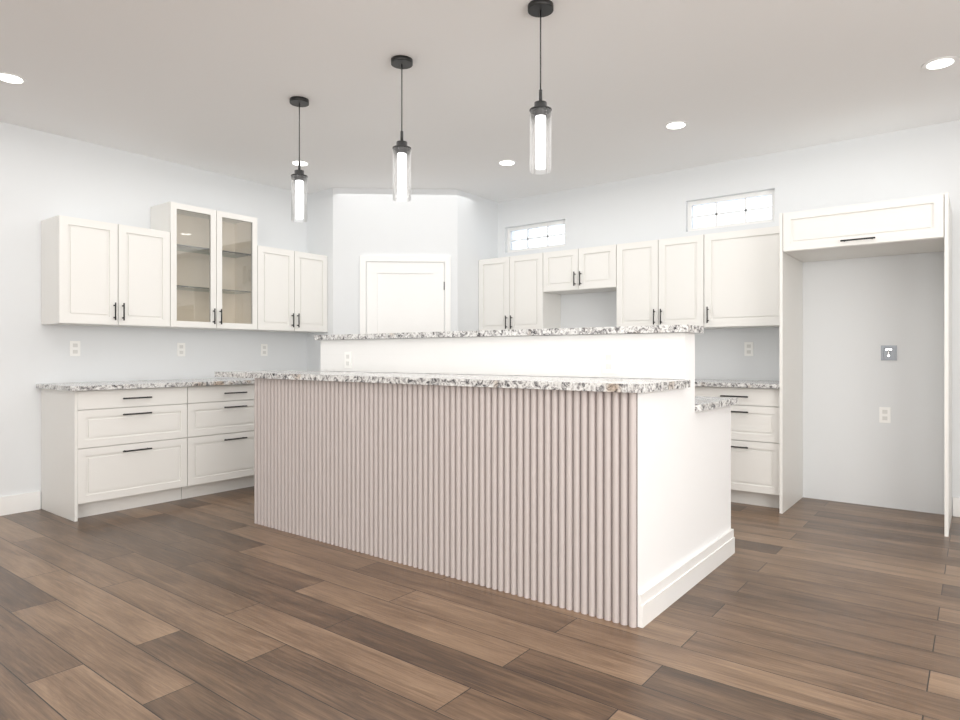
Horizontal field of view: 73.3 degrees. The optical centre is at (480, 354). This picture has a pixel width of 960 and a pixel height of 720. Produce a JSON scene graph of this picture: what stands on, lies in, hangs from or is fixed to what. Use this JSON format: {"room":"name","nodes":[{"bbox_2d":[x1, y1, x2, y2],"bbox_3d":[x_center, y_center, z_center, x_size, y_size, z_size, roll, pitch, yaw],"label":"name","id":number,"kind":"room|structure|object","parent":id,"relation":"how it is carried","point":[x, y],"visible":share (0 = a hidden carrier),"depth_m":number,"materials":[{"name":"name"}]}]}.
{"room":"kitchen","nodes":[
{"label":"kitchen","id":0,"kind":"room"},
{"bbox_2d":[0,121,305,508],"bbox_3d":[-3.712,-0.253,4.218,0.200,2.755,9.000,0,0,38],"label":"wall","id":1,"kind":"structure","parent":0,"point":[44,175],"depth_m":4.95,"materials":[{"name":"white paint"}]},
{"bbox_2d":[0,491,39,515],"bbox_3d":[-4.786,1.060,2.644,0.015,0.130,5.175,0,0,38],"label":"baseboard","id":2,"kind":"structure","parent":1,"relation":"attached to","point":[18,503],"depth_m":4.59,"materials":[{"name":"white wood"}]},
{"bbox_2d":[70,341,79,355],"bbox_3d":[-3.069,-0.045,4.880,0.007,0.114,0.070,0,0,38],"label":"electrical outlet","id":3,"kind":"object","parent":1,"relation":"attached to","point":[74,348],"visible":1,"depth_m":4.88,"materials":[{"name":"white plastic"}]},
{"bbox_2d":[41,215,169,327],"bbox_3d":[-2.823,-0.597,4.901,0.368,0.756,0.780,0,0,38],"label":"wall cabinet","id":4,"kind":"object","parent":1,"relation":"attached to","point":[98,273],"visible":1,"depth_m":4.73,"materials":[{"name":"white wood"}]},
{"bbox_2d":[177,343,184,355],"bbox_3d":[-2.569,-0.042,5.530,0.007,0.114,0.070,0,0,38],"label":"electrical outlet","id":5,"kind":"object","parent":1,"relation":"attached to","point":[180,349],"visible":1,"depth_m":5.53,"materials":[{"name":"white plastic"}]},
{"bbox_2d":[150,202,256,330],"bbox_3d":[-2.345,-0.718,5.522,0.368,0.998,0.780,0,0,38],"label":"wall cabinet","id":6,"kind":"object","parent":1,"relation":"attached to","point":[213,269],"visible":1,"depth_m":5.57,"materials":[{"name":"white wood"}]},
{"bbox_2d":[261,344,267,355],"bbox_3d":[-2.074,-0.043,6.173,0.007,0.114,0.070,0,0,38],"label":"electrical outlet","id":7,"kind":"object","parent":1,"relation":"attached to","point":[264,349],"visible":1,"depth_m":6.17,"materials":[{"name":"white plastic"}]},
{"bbox_2d":[242,245,327,332],"bbox_3d":[-1.868,-0.597,6.142,0.368,0.756,0.778,0,0,38],"label":"wall cabinet","id":8,"kind":"object","parent":1,"relation":"attached to","point":[292,291],"visible":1,"depth_m":6.02,"materials":[{"name":"white wood"}]},
{"bbox_2d":[306,188,497,370],"bbox_3d":[-0.798,-0.253,6.734,1.345,2.755,1.458,0,0,38],"label":"wall","id":9,"kind":"structure","parent":0,"point":[346,228],"depth_m":6.36,"materials":[{"name":"white paint"}]},
{"bbox_2d":[366,262,444,333],"bbox_3d":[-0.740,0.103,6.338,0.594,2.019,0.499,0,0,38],"label":"pantry door","id":10,"kind":"structure","parent":9,"relation":"in","point":[404,297],"depth_m":6.34,"materials":[{"name":"white wood"}]},
{"bbox_2d":[360,255,450,333],"bbox_3d":[-0.741,0.079,6.335,0.886,2.093,0.019,0,0,-3],"label":"door frame","id":11,"kind":"structure","parent":9,"relation":"attached to","point":[364,259],"depth_m":6.33,"materials":[{"name":"white wood"}]},
{"bbox_2d":[0,486,959,719],"bbox_3d":[-0.463,1.185,1.716,8.400,0.120,9.400,0,0,38],"label":"floor","id":12,"kind":"structure","parent":0,"point":[219,606],"depth_m":2.62,"materials":[{"name":"brown wood"}]},
{"bbox_2d":[41,386,186,521],"bbox_3d":[-2.718,0.685,4.821,0.632,0.880,0.780,0,0,38],"label":"base cabinet","id":13,"kind":"object","parent":12,"relation":"on","point":[107,451],"visible":0.98,"depth_m":4.59,"materials":[{"name":"white wood"}]},
{"bbox_2d":[181,384,253,498],"bbox_3d":[-2.240,0.685,5.441,0.632,0.880,0.780,0,0,38],"label":"base cabinet","id":14,"kind":"object","parent":12,"relation":"on","point":[220,438],"visible":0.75,"depth_m":5.18,"materials":[{"name":"white wood"}]},
{"bbox_2d":[36,378,253,390],"bbox_3d":[-2.246,0.228,5.425,0.642,0.031,2.378,0,0,38],"label":"countertop","id":15,"kind":"structure","parent":14,"relation":"on","point":[85,386],"depth_m":4.77,"materials":[{"name":"stone"}]},
{"bbox_2d":[254,333,734,627],"bbox_3d":[-0.041,0.510,3.983,2.742,1.230,1.292,0,0,38],"label":"kitchen island","id":16,"kind":"object","parent":12,"relation":"on","point":[614,507],"visible":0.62,"depth_m":3.21,"materials":[{"name":"white wood"}]},
{"bbox_2d":[345,352,351,367],"bbox_3d":[-0.939,0.039,4.556,0.070,0.114,0.007,0,0,38],"label":"outlet","id":17,"kind":"object","parent":16,"relation":"attached to","point":[348,359],"visible":1,"depth_m":4.55,"materials":[{"name":"white plastic"}]},
{"bbox_2d":[214,370,689,392],"bbox_3d":[-0.442,0.139,3.809,3.180,0.035,0.583,0,0,38],"label":"island countertop","id":18,"kind":"structure","parent":16,"relation":"on","point":[627,385],"depth_m":3.25,"materials":[{"name":"stone"}]},
{"bbox_2d":[314,325,703,339],"bbox_3d":[-0.058,-0.123,3.979,2.780,0.035,0.220,0,0,38],"label":"countertop","id":19,"kind":"structure","parent":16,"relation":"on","point":[610,330],"depth_m":3.60,"materials":[{"name":"stone"}]},
{"bbox_2d":[603,351,614,372],"bbox_3d":[0.659,0.039,3.325,0.070,0.114,0.007,0,0,38],"label":"outlet","id":20,"kind":"object","parent":16,"relation":"attached to","point":[608,361],"visible":1,"depth_m":3.32,"materials":[{"name":"white plastic"}]},
{"bbox_2d":[695,396,737,411],"bbox_3d":[0.178,0.265,4.277,2.770,0.035,0.619,0,0,38],"label":"island countertop","id":21,"kind":"structure","parent":16,"relation":"on","point":[702,403],"depth_m":3.46,"materials":[{"name":"stone"}]},
{"bbox_2d":[695,386,778,507],"bbox_3d":[2.070,0.685,5.042,0.638,0.880,0.632,0,0,38],"label":"base cabinet","id":22,"kind":"object","parent":12,"relation":"on","point":[754,446],"visible":0.56,"depth_m":4.75,"materials":[{"name":"white wood"}]},
{"bbox_2d":[779,213,802,513],"bbox_3d":[2.324,0.062,4.828,0.020,2.125,0.662,0,0,38],"label":"panel","id":23,"kind":"object","parent":12,"relation":"on","point":[790,381],"visible":0.79,"depth_m":4.75,"materials":[{"name":"white wood"}]},
{"bbox_2d":[944,192,951,536],"bbox_3d":[3.077,0.062,4.248,0.020,2.125,0.662,0,0,38],"label":"panel","id":24,"kind":"object","parent":12,"relation":"on","point":[947,363],"visible":1,"depth_m":3.99,"materials":[{"name":"white wood"}]},
{"bbox_3d":[1.510,0.685,5.474,0.767,0.880,0.632,0,0,38],"label":"base cabinet","id":25,"kind":"object","parent":12,"relation":"on","visible":0},
{"bbox_2d":[695,379,778,388],"bbox_3d":[1.761,0.228,5.274,1.412,0.031,0.642,0,0,38],"label":"countertop","id":26,"kind":"structure","parent":25,"relation":"on","point":[738,383],"depth_m":4.88,"materials":[{"name":"stone"}]},
{"bbox_2d":[0,0,959,201],"bbox_3d":[-0.463,-1.690,1.716,8.400,0.120,9.400,0,0,38],"label":"ceiling","id":27,"kind":"structure","parent":0,"point":[212,85],"depth_m":3.85,"materials":[{"name":"white paint"}]},
{"bbox_2d":[0,72,27,84],"bbox_3d":[-2.776,-1.627,3.804,0.170,0.006,0.170,0,0,38],"label":"recessed light","id":28,"kind":"object","parent":27,"relation":"in","point":[10,78],"visible":1,"depth_m":3.81,"materials":[{"name":"white plastic"}]},
{"bbox_2d":[290,96,308,221],"bbox_3d":[-1.162,-1.242,4.129,0.120,0.774,0.120,0,0,38],"label":"pendant light","id":29,"kind":"object","parent":27,"relation":"hanging from","point":[300,176],"visible":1,"depth_m":4.12,"materials":[{"name":"black"}]},
{"bbox_2d":[290,160,309,165],"bbox_3d":[-1.540,-1.627,5.493,0.170,0.006,0.170,0,0,38],"label":"recessed light","id":30,"kind":"object","parent":27,"relation":"in","point":[303,163],"visible":0.92,"depth_m":5.49,"materials":[{"name":"white"}]},
{"bbox_2d":[391,55,412,201],"bbox_3d":[-0.438,-1.242,3.571,0.120,0.774,0.120,0,0,38],"label":"pendant light","id":31,"kind":"object","parent":27,"relation":"hanging from","point":[401,149],"visible":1,"depth_m":3.56,"materials":[{"name":"black"}]},
{"bbox_2d":[497,160,516,165],"bbox_3d":[0.221,-1.627,5.481,0.170,0.006,0.170,0,0,38],"label":"recessed light","id":32,"kind":"object","parent":27,"relation":"in","point":[506,162],"visible":1,"depth_m":5.46,"materials":[{"name":"white plastic"}]},
{"bbox_2d":[528,0,552,173],"bbox_3d":[0.278,-1.242,3.013,0.120,0.774,0.120,0,0,38],"label":"pendant light","id":33,"kind":"object","parent":27,"relation":"hanging from","point":[540,111],"visible":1,"depth_m":3.00,"materials":[{"name":"black"}]},
{"bbox_2d":[664,121,688,129],"bbox_3d":[1.385,-1.627,4.584,0.170,0.006,0.170,0,0,38],"label":"recessed light","id":34,"kind":"object","parent":27,"relation":"in","point":[674,125],"visible":1,"depth_m":4.58,"materials":[{"name":"white plastic"}]},
{"bbox_2d":[922,56,958,69],"bbox_3d":[2.568,-1.627,3.610,0.170,0.006,0.170,0,0,38],"label":"recessed light","id":35,"kind":"object","parent":27,"relation":"in","point":[940,63],"visible":1,"depth_m":3.60,"materials":[{"name":"white plastic"}]},
{"bbox_2d":[498,120,959,515],"bbox_3d":[2.264,-0.253,5.422,8.200,2.755,0.200,0,0,38],"label":"wall","id":36,"kind":"structure","parent":0,"point":[858,313],"depth_m":4.91,"materials":[{"name":"white paint"}]},
{"bbox_2d":[479,253,560,330],"bbox_3d":[0.375,-0.597,6.515,0.774,0.756,0.368,0,0,38],"label":"wall cabinet","id":37,"kind":"object","parent":36,"relation":"attached to","point":[513,295],"visible":0.94,"depth_m":6.37,"materials":[{"name":"white wood"}]},
{"bbox_2d":[508,220,564,252],"bbox_3d":[0.641,-1.210,6.747,1.130,0.670,0.220,0,0,38],"label":"window","id":38,"kind":"structure","parent":36,"relation":"in","point":[541,236],"depth_m":6.77,"materials":[{"name":"white"}]},
{"bbox_2d":[543,244,616,294],"bbox_3d":[0.984,-0.785,6.046,0.756,0.380,0.368,0,0,38],"label":"wall cabinet","id":39,"kind":"object","parent":36,"relation":"attached to","point":[584,270],"visible":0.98,"depth_m":5.92,"materials":[{"name":"white wood"}]},
{"bbox_2d":[617,234,714,328],"bbox_3d":[1.591,-0.597,5.579,0.767,0.756,0.368,0,0,38],"label":"wall cabinet","id":40,"kind":"object","parent":36,"relation":"attached to","point":[660,281],"visible":0.94,"depth_m":5.44,"materials":[{"name":"white wood"}]},
{"bbox_2d":[688,189,774,231],"bbox_3d":[2.181,-1.210,5.561,1.128,0.670,0.220,0,0,38],"label":"window","id":41,"kind":"structure","parent":36,"relation":"in","point":[742,209],"depth_m":5.57,"materials":[{"name":"white"}]},
{"bbox_2d":[704,226,778,328],"bbox_3d":[2.150,-0.597,5.147,0.638,0.756,0.368,0,0,38],"label":"wall cabinet","id":42,"kind":"object","parent":36,"relation":"attached to","point":[741,278],"visible":0.77,"depth_m":5.05,"materials":[{"name":"white wood"}]},
{"bbox_2d":[744,342,752,355],"bbox_3d":[2.212,-0.045,5.330,0.070,0.114,0.007,0,0,38],"label":"electrical outlet","id":43,"kind":"object","parent":36,"relation":"attached to","point":[748,348],"visible":1,"depth_m":5.33,"materials":[{"name":"white plastic"}]},
{"bbox_2d":[783,193,943,261],"bbox_3d":[2.690,-0.863,4.524,0.924,0.275,0.696,0,0,38],"label":"cabinet","id":44,"kind":"object","parent":36,"relation":"attached to","point":[913,225],"visible":0.96,"depth_m":4.30,"materials":[{"name":"white wood"}]},
{"bbox_2d":[879,407,890,422],"bbox_3d":[2.971,0.445,4.746,0.070,0.114,0.007,0,0,38],"label":"electrical outlet","id":45,"kind":"object","parent":36,"relation":"attached to","point":[884,414],"visible":1,"depth_m":4.74,"materials":[{"name":"white plastic"}]},
{"bbox_2d":[881,345,896,360],"bbox_3d":[2.984,-0.011,4.722,0.100,0.110,0.029,0,0,38],"label":"outlet box","id":46,"kind":"object","parent":36,"relation":"attached to","point":[889,353],"visible":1,"depth_m":4.72,"materials":[{"name":"silver metal"}]},
{"bbox_2d":[953,497,959,516],"bbox_3d":[4.363,1.060,3.668,2.715,0.130,0.015,0,0,38],"label":"baseboard","id":47,"kind":"structure","parent":36,"relation":"attached to","point":[956,507],"depth_m":4.48,"materials":[{"name":"white wood"}]}
]}

